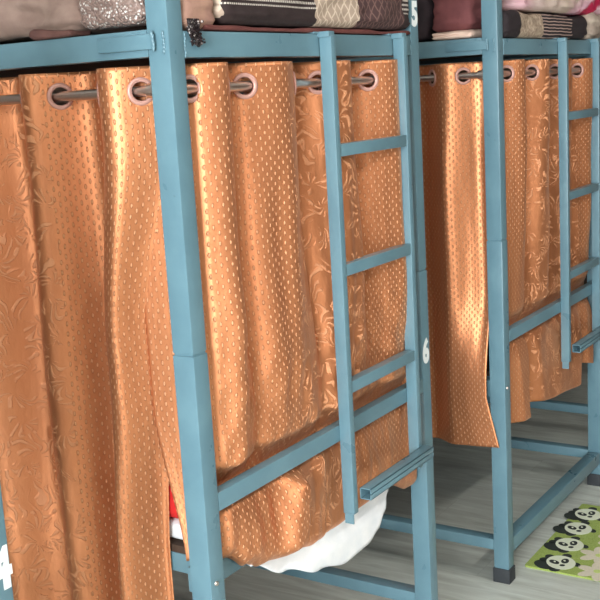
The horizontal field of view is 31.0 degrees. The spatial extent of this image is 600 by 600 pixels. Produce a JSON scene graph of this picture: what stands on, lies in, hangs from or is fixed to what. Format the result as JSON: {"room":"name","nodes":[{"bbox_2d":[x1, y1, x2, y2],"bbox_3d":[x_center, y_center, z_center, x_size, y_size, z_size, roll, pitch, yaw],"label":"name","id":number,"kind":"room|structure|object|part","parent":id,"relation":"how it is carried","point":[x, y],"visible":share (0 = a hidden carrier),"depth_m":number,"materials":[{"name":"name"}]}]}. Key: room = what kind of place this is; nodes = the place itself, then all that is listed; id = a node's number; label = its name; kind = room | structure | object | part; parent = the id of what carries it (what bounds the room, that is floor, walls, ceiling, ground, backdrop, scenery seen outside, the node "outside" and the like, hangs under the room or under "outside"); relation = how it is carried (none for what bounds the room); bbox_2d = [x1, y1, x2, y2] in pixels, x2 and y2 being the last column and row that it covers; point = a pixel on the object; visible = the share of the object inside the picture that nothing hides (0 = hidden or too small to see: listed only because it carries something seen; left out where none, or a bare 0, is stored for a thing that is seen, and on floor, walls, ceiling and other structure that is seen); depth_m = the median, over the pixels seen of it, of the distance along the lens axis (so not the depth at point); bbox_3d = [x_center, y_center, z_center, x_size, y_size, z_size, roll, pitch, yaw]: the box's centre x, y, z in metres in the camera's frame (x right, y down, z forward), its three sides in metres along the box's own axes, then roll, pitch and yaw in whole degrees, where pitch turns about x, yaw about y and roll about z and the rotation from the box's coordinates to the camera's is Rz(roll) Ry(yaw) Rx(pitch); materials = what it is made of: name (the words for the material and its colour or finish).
{"room":"dormitory","nodes":[
{"label":"dormitory","id":0,"kind":"room"},
{"bbox_2d":[53,80,317,104],"bbox_3d":[-2.297,-0.244,2.608,0.100,2.950,9.700,4,13,33],"label":"wall","id":1,"kind":"structure","parent":0,"point":[193,81],"depth_m":4.50,"materials":[{"name":"white paint"}]},
{"bbox_2d":[172,363,599,599],"bbox_3d":[0.305,1.320,1.262,5.900,0.100,9.500,4,13,33],"label":"floor","id":2,"kind":"structure","parent":0,"point":[463,490],"depth_m":3.67,"materials":[{"name":"grey wood"}]},
{"bbox_2d":[0,485,13,599],"bbox_3d":[-1.471,0.263,1.663,1.979,2.020,0.951,4,13,33],"label":"bunk bed","id":3,"kind":"object","parent":2,"relation":"on","point":[6,591],"visible":1,"depth_m":1.57,"materials":[{"name":"blue paint"}]},
{"bbox_2d":[0,0,437,599],"bbox_3d":[-0.722,0.000,2.804,1.979,2.020,0.951,4,13,33],"label":"bunk bed","id":4,"kind":"object","parent":2,"relation":"on","point":[164,47],"visible":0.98,"depth_m":2.19,"materials":[{"name":"blue paint"}]},
{"bbox_2d":[29,29,90,39],"bbox_3d":[-0.435,-0.486,1.967,0.105,0.021,0.068,4,13,33],"label":"cloth","id":5,"kind":"object","parent":4,"relation":"on","point":[35,34],"visible":0.69,"depth_m":1.94,"materials":[{"name":"brown fabric"}]},
{"bbox_3d":[-1.011,-0.413,2.360,1.824,0.018,0.018,4,13,33],"label":"curtain rod","id":6,"kind":"part","parent":4,"relation":"part of","materials":[{"name":"metal"}]},
{"bbox_2d":[0,0,146,44],"bbox_3d":[-0.795,-0.649,2.405,1.262,0.202,0.500,4,13,33],"label":"blanket","id":7,"kind":"object","parent":4,"relation":"on","point":[18,18],"visible":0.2,"depth_m":1.96,"materials":[{"name":"brown fabric"}]},
{"bbox_3d":[-1.015,-0.490,2.345,1.824,0.046,0.040,4,13,33],"label":"rail","id":8,"kind":"part","parent":4,"relation":"part of","materials":[{"name":"blue metal"}]},
{"bbox_2d":[0,66,173,599],"bbox_3d":[-0.677,0.162,2.274,1.096,1.218,0.107,4,13,33],"label":"curtain","id":9,"kind":"object","parent":4,"relation":"hanging from","point":[84,482],"visible":0.94,"depth_m":2.08,"materials":[{"name":"orange fabric"}]},
{"bbox_2d":[78,0,146,29],"bbox_3d":[-0.316,-0.528,1.881,0.155,0.104,0.086,4,13,33],"label":"scarf","id":10,"kind":"object","parent":4,"relation":"on","point":[95,14],"visible":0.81,"depth_m":1.86,"materials":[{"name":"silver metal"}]},
{"bbox_2d":[169,517,182,539],"bbox_3d":[-0.725,0.331,2.889,1.777,0.049,0.798,4,13,33],"label":"mattress","id":11,"kind":"object","parent":4,"relation":"on","point":[175,529],"visible":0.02,"depth_m":2.12,"materials":[{"name":"white fabric"}]},
{"bbox_2d":[169,484,177,517],"bbox_3d":[-0.587,0.272,2.778,1.427,0.101,0.804,4,13,33],"label":"blanket","id":12,"kind":"object","parent":11,"relation":"on","point":[172,509],"visible":0.02,"depth_m":2.10,"materials":[{"name":"red fabric"}]},
{"bbox_3d":[-0.925,0.464,2.583,1.824,0.040,0.040,4,13,33],"label":"rail","id":13,"kind":"part","parent":4,"relation":"part of","materials":[{"name":"blue metal"}]},
{"bbox_3d":[-0.198,0.113,1.945,0.048,1.975,0.046,4,13,33],"label":"post","id":14,"kind":"part","parent":4,"relation":"part of","materials":[{"name":"blue metal"}]},
{"bbox_2d":[186,18,205,46],"bbox_3d":[-0.179,-0.459,1.857,0.015,0.048,0.038,4,13,33],"label":"tassel","id":15,"kind":"object","parent":4,"relation":"hanging from","point":[193,28],"visible":1,"depth_m":1.85,"materials":[{"name":"black fabric"}]},
{"bbox_2d":[180,0,214,30],"bbox_3d":[-0.196,-0.525,1.886,0.064,0.110,0.101,4,13,33],"label":"cloth","id":16,"kind":"object","parent":4,"relation":"on","point":[199,9],"visible":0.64,"depth_m":1.87,"materials":[{"name":"pink fabric"}]},
{"bbox_3d":[0.041,0.447,2.412,0.031,0.050,0.893,4,13,33],"label":"rail","id":17,"kind":"part","parent":4,"relation":"part of","materials":[{"name":"blue metal"}]},
{"bbox_2d":[134,59,416,566],"bbox_3d":[0.039,0.040,2.301,0.147,1.071,0.858,5,14,38],"label":"curtain","id":18,"kind":"object","parent":4,"relation":"hanging from","point":[259,161],"visible":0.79,"depth_m":2.15,"materials":[{"name":"orange fabric"}]},
{"bbox_3d":[0.017,-0.446,2.222,0.018,0.018,0.851,4,13,33],"label":"curtain rod","id":19,"kind":"part","parent":4,"relation":"part of","materials":[{"name":"metal"}]},
{"bbox_3d":[0.015,-0.518,2.207,0.047,0.046,0.852,4,13,33],"label":"rail","id":20,"kind":"part","parent":4,"relation":"part of","materials":[{"name":"blue metal"}]},
{"bbox_3d":[-0.534,-0.660,3.078,1.824,0.046,0.040,4,13,33],"label":"rail","id":21,"kind":"part","parent":4,"relation":"part of","materials":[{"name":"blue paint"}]},
{"bbox_2d":[200,25,409,34],"bbox_3d":[-0.035,-0.557,2.261,0.197,0.013,0.790,4,13,33],"label":"sheet","id":22,"kind":"object","parent":4,"relation":"on","point":[218,28],"visible":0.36,"depth_m":2.12,"materials":[{"name":"red fabric"}]},
{"bbox_2d":[145,0,409,31],"bbox_3d":[-0.022,-0.637,2.260,0.234,0.146,0.756,4,13,33],"label":"comforter","id":23,"kind":"object","parent":22,"relation":"on","point":[377,15],"visible":0.58,"depth_m":2.17,"materials":[{"name":"black fabric"}]},
{"bbox_2d":[247,488,388,572],"bbox_3d":[0.029,0.508,2.425,0.100,0.198,0.581,4,13,33],"label":"sheet","id":24,"kind":"object","parent":4,"relation":"hanging from","point":[340,544],"visible":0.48,"depth_m":2.44,"materials":[{"name":"white fabric"}]},
{"bbox_3d":[0.069,0.293,2.358,0.024,0.036,0.851,4,13,33],"label":"guard rail","id":25,"kind":"part","parent":4,"relation":"part of","materials":[{"name":"blue metal"}]},
{"bbox_3d":[-0.454,0.729,3.346,1.824,0.034,0.040,4,13,33],"label":"floor rail","id":26,"kind":"part","parent":4,"relation":"part of","materials":[{"name":"blue metal"}]},
{"bbox_3d":[0.283,-0.057,2.678,0.048,1.975,0.046,4,13,33],"label":"post","id":27,"kind":"part","parent":4,"relation":"part of","materials":[{"name":"blue metal"}]},
{"bbox_2d":[54,0,599,584],"bbox_3d":[0.041,-0.269,3.966,1.979,2.020,0.951,4,13,33],"label":"bunk bed","id":28,"kind":"object","parent":2,"relation":"on","point":[491,48],"visible":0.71,"depth_m":3.29,"materials":[{"name":"blue paint"}]},
{"bbox_3d":[-0.248,-0.681,3.522,1.824,0.018,0.018,4,13,33],"label":"curtain rod","id":29,"kind":"part","parent":28,"relation":"part of","materials":[{"name":"metal"}]},
{"bbox_2d":[239,61,498,447],"bbox_3d":[0.133,-0.138,3.398,1.049,1.138,0.068,4,13,33],"label":"curtain","id":30,"kind":"object","parent":28,"relation":"hanging from","point":[452,109],"visible":0.17,"depth_m":3.18,"materials":[{"name":"orange fabric"}]},
{"bbox_3d":[0.229,-0.928,4.240,1.824,0.046,0.040,4,13,33],"label":"rail","id":31,"kind":"part","parent":28,"relation":"part of","materials":[{"name":"blue metal"}]},
{"bbox_3d":[-0.252,-0.759,3.507,1.824,0.046,0.040,4,13,33],"label":"rail","id":32,"kind":"part","parent":28,"relation":"part of","materials":[{"name":"blue metal"}]},
{"bbox_2d":[380,0,441,41],"bbox_3d":[0.238,-0.897,3.434,0.619,0.193,0.514,4,13,33],"label":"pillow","id":33,"kind":"object","parent":28,"relation":"on","point":[425,8],"visible":0.02,"depth_m":3.09,"materials":[{"name":"black fabric"}]},
{"bbox_3d":[-0.169,0.687,3.787,1.824,0.034,0.040,4,13,33],"label":"floor rail","id":34,"kind":"part","parent":28,"relation":"part of","materials":[{"name":"blue metal"}]},
{"bbox_2d":[432,29,481,40],"bbox_3d":[0.452,-0.756,3.081,0.126,0.028,0.113,4,13,33],"label":"cloth","id":35,"kind":"object","parent":28,"relation":"on","point":[460,34],"visible":0.83,"depth_m":3.04,"materials":[{"name":"beige fabric"}]},
{"bbox_2d":[432,0,527,32],"bbox_3d":[0.577,-0.905,3.271,0.147,0.189,0.607,4,13,33],"label":"blanket","id":36,"kind":"object","parent":28,"relation":"on","point":[449,15],"visible":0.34,"depth_m":3.03,"materials":[{"name":"red fabric"}]},
{"bbox_3d":[0.804,0.178,3.575,0.031,0.050,0.893,4,13,33],"label":"rail","id":37,"kind":"part","parent":28,"relation":"part of","materials":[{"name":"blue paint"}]},
{"bbox_3d":[0.565,-0.156,3.108,0.048,1.975,0.046,4,13,33],"label":"post","id":38,"kind":"part","parent":28,"relation":"part of","materials":[{"name":"blue metal"}]},
{"bbox_2d":[481,10,586,39],"bbox_3d":[0.724,-0.835,3.299,0.099,0.079,0.700,4,13,33],"label":"comforter","id":39,"kind":"object","parent":28,"relation":"on","point":[516,24],"visible":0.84,"depth_m":3.23,"materials":[{"name":"black fabric"}]},
{"bbox_2d":[502,0,599,15],"bbox_3d":[0.797,-0.970,3.384,0.132,0.146,0.738,4,13,33],"label":"quilt","id":40,"kind":"object","parent":39,"relation":"on","point":[559,7],"visible":0.86,"depth_m":3.29,"materials":[{"name":"pink fabric"}]},
{"bbox_3d":[0.779,-0.714,3.384,0.018,0.018,0.851,4,13,33],"label":"curtain rod","id":41,"kind":"part","parent":28,"relation":"part of","materials":[{"name":"metal"}]},
{"bbox_3d":[0.777,-0.786,3.369,0.047,0.046,0.852,4,13,33],"label":"rail","id":42,"kind":"part","parent":28,"relation":"part of","materials":[{"name":"blue metal"}]},
{"bbox_2d":[503,58,592,422],"bbox_3d":[0.820,-0.209,3.500,0.073,1.115,0.859,4,13,33],"label":"curtain","id":43,"kind":"object","parent":28,"relation":"hanging from","point":[531,105],"visible":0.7,"depth_m":3.38,"materials":[{"name":"orange fabric"}]},
{"bbox_3d":[0.312,0.518,4.520,1.824,0.034,0.040,4,13,33],"label":"floor rail","id":44,"kind":"part","parent":28,"relation":"part of","materials":[{"name":"blue metal"}]},
{"bbox_3d":[0.832,0.025,3.521,0.024,0.036,0.851,4,13,33],"label":"guard rail","id":45,"kind":"part","parent":28,"relation":"part of","materials":[{"name":"blue metal"}]},
{"bbox_3d":[0.859,0.663,3.651,0.042,0.044,0.851,4,13,33],"label":"floor rail","id":46,"kind":"part","parent":28,"relation":"part of","materials":[{"name":"blue metal"}]},
{"bbox_2d":[579,12,599,39],"bbox_3d":[0.964,-0.922,3.639,0.111,0.093,0.166,4,13,33],"label":"cloth","id":47,"kind":"object","parent":28,"relation":"on","point":[593,20],"visible":0.41,"depth_m":3.58,"materials":[{"name":"beige fabric"}]},
{"bbox_3d":[1.046,-0.326,3.841,0.048,1.975,0.046,4,13,33],"label":"post","id":48,"kind":"part","parent":28,"relation":"part of","materials":[{"name":"blue metal"}]},
{"bbox_2d":[241,55,587,413],"bbox_3d":[0.803,-0.537,5.128,1.979,2.020,0.951,4,13,33],"label":"bunk bed","id":49,"kind":"object","parent":2,"relation":"on","point":[582,408],"visible":0.02,"depth_m":4.59,"materials":[{"name":"blue paint"}]},
{"bbox_3d":[0.510,-1.028,4.670,1.824,0.046,0.040,4,13,33],"label":"rail","id":50,"kind":"part","parent":49,"relation":"part of","materials":[{"name":"blue metal"}]},
{"bbox_3d":[0.594,0.418,4.949,1.824,0.034,0.040,4,13,33],"label":"floor rail","id":51,"kind":"part","parent":49,"relation":"part of","materials":[{"name":"blue metal"}]},
{"bbox_3d":[0.991,-1.197,5.403,1.824,0.046,0.040,4,13,33],"label":"rail","id":52,"kind":"part","parent":49,"relation":"part of","materials":[{"name":"blue metal"}]},
{"bbox_2d":[525,504,599,581],"bbox_3d":[1.023,0.790,3.506,0.456,0.007,0.581,4,13,33],"label":"floor mat","id":53,"kind":"object","parent":2,"relation":"on","point":[573,550],"visible":1,"depth_m":3.48,"materials":[{"name":"green fabric"}]},
{"bbox_2d":[372,66,579,85],"bbox_3d":[2.810,-0.988,4.932,5.900,2.950,0.100,4,13,33],"label":"wall","id":54,"kind":"structure","parent":0,"point":[463,71],"depth_m":5.91,"materials":[{"name":"white paint"}]}
]}

